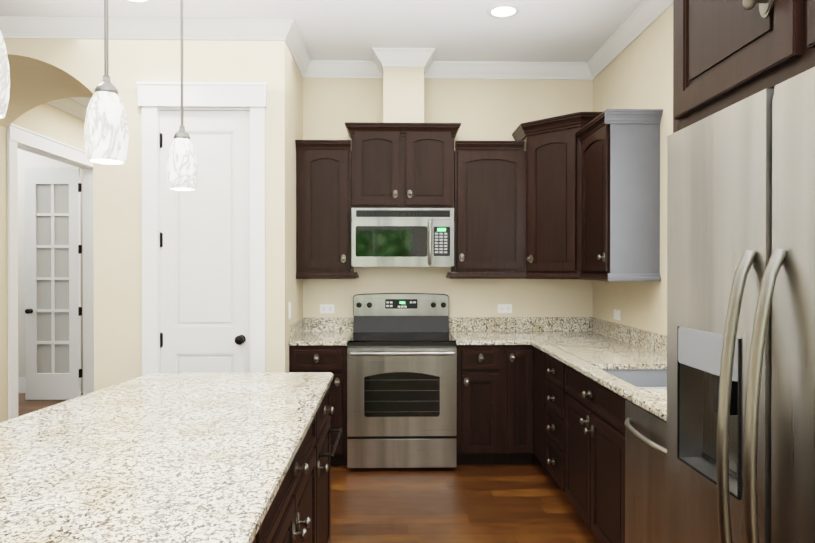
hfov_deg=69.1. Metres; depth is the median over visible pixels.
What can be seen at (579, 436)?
base cabinet
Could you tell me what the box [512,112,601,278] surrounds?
upper cabinet
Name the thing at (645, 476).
dishwasher
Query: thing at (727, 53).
upper cabinet
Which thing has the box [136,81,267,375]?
door frame
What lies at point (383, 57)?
crown molding
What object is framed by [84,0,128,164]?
pendant light
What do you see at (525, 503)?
floor
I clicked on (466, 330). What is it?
countertop
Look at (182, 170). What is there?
pendant light
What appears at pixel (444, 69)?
crown molding
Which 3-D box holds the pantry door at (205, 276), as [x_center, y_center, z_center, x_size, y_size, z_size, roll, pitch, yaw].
[-1.363,0.154,3.974,0.604,2.464,0.109,0,0,-1]
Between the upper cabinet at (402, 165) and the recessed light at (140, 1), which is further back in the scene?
the upper cabinet at (402, 165)
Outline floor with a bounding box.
[18,393,599,542]
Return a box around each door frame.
[7,123,93,419]
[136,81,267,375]
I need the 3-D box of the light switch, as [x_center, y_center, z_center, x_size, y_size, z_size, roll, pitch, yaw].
[-0.827,0.279,4.172,0.008,0.116,0.072,0,0,-1]
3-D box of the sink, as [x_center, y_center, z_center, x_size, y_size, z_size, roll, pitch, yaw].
[1.205,0.633,2.844,0.487,0.204,0.699,0,0,-1]
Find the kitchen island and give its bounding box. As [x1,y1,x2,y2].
[256,396,342,542]
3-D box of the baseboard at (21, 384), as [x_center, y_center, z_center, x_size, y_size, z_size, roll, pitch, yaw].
[-4.911,1.290,6.890,3.055,0.185,0.779,0,0,-1]
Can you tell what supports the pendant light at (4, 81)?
hanging from the ceiling
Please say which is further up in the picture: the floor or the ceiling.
the ceiling
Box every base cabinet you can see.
[289,345,347,465]
[456,345,533,464]
[534,347,541,463]
[542,351,626,495]
[566,419,624,542]
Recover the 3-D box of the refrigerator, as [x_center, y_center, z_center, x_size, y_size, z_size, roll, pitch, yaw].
[1.103,0.515,1.178,0.904,1.765,0.920,0,0,-1]
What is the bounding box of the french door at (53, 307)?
[25,168,81,399]
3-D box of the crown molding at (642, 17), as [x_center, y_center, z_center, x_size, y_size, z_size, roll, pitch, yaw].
[1.578,-1.586,-0.368,0.078,0.115,10.370,0,0,-1]
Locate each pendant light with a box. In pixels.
[0,31,9,118]
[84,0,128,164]
[166,0,197,190]
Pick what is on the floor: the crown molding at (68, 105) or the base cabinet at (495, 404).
the base cabinet at (495, 404)
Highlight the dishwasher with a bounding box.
[624,400,666,542]
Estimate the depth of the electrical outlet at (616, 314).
4.28 m
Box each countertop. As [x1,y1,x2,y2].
[0,372,332,542]
[289,317,352,345]
[449,317,524,344]
[525,317,666,421]
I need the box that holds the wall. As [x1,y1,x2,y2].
[0,4,672,422]
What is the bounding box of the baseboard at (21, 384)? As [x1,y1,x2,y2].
[18,377,82,392]
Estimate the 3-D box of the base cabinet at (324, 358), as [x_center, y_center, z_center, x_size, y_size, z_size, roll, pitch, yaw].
[-0.633,0.959,4.441,0.405,0.874,0.686,0,0,-1]
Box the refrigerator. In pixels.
[666,67,814,542]
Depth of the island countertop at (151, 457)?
1.57 m
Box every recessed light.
[124,0,151,3]
[487,3,519,17]
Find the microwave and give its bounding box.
[352,208,453,266]
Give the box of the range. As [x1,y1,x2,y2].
[347,293,456,467]
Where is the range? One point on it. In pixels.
(401, 380)
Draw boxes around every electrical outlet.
[320,304,333,312]
[498,304,511,312]
[614,309,619,319]
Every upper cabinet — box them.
[295,140,358,278]
[345,122,460,208]
[446,140,525,278]
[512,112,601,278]
[576,109,662,280]
[673,0,814,132]
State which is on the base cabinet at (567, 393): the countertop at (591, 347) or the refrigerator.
the countertop at (591, 347)
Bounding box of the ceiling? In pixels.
[0,0,643,106]
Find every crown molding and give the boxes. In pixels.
[0,16,299,43]
[47,98,86,120]
[286,34,311,77]
[308,60,382,77]
[368,48,435,71]
[424,61,583,79]
[584,0,672,79]
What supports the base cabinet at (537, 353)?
on the floor
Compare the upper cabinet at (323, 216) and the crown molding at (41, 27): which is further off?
the upper cabinet at (323, 216)
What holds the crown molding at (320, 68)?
attached to the wall
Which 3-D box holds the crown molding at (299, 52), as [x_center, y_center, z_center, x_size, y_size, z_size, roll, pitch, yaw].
[-0.797,-1.611,4.384,0.078,0.115,0.770,0,0,-1]
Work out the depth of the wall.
4.21 m
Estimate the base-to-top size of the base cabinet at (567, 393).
0.874 m
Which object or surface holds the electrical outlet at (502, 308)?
attached to the wall
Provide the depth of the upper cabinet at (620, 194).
3.60 m
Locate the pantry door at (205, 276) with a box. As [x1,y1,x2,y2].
[160,111,249,372]
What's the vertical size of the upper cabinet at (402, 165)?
0.636 m
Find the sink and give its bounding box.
[602,369,666,388]
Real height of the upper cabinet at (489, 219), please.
1.034 m
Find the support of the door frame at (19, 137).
attached to the wall
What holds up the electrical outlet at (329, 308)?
attached to the wall
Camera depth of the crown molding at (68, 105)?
5.84 m
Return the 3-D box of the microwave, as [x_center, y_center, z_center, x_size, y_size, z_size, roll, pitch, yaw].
[-0.038,-0.249,4.567,0.760,0.434,0.445,0,0,-1]
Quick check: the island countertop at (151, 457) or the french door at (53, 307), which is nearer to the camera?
the island countertop at (151, 457)
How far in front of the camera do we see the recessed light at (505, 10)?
3.78 m
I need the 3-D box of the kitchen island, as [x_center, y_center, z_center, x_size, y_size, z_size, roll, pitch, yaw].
[-0.737,0.968,1.728,0.909,0.884,2.190,0,0,-1]
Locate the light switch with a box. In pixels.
[289,302,290,318]
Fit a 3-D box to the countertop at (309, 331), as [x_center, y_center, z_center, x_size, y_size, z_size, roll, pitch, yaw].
[-0.633,0.450,4.458,0.407,0.142,0.649,0,0,-1]
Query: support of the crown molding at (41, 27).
attached to the wall

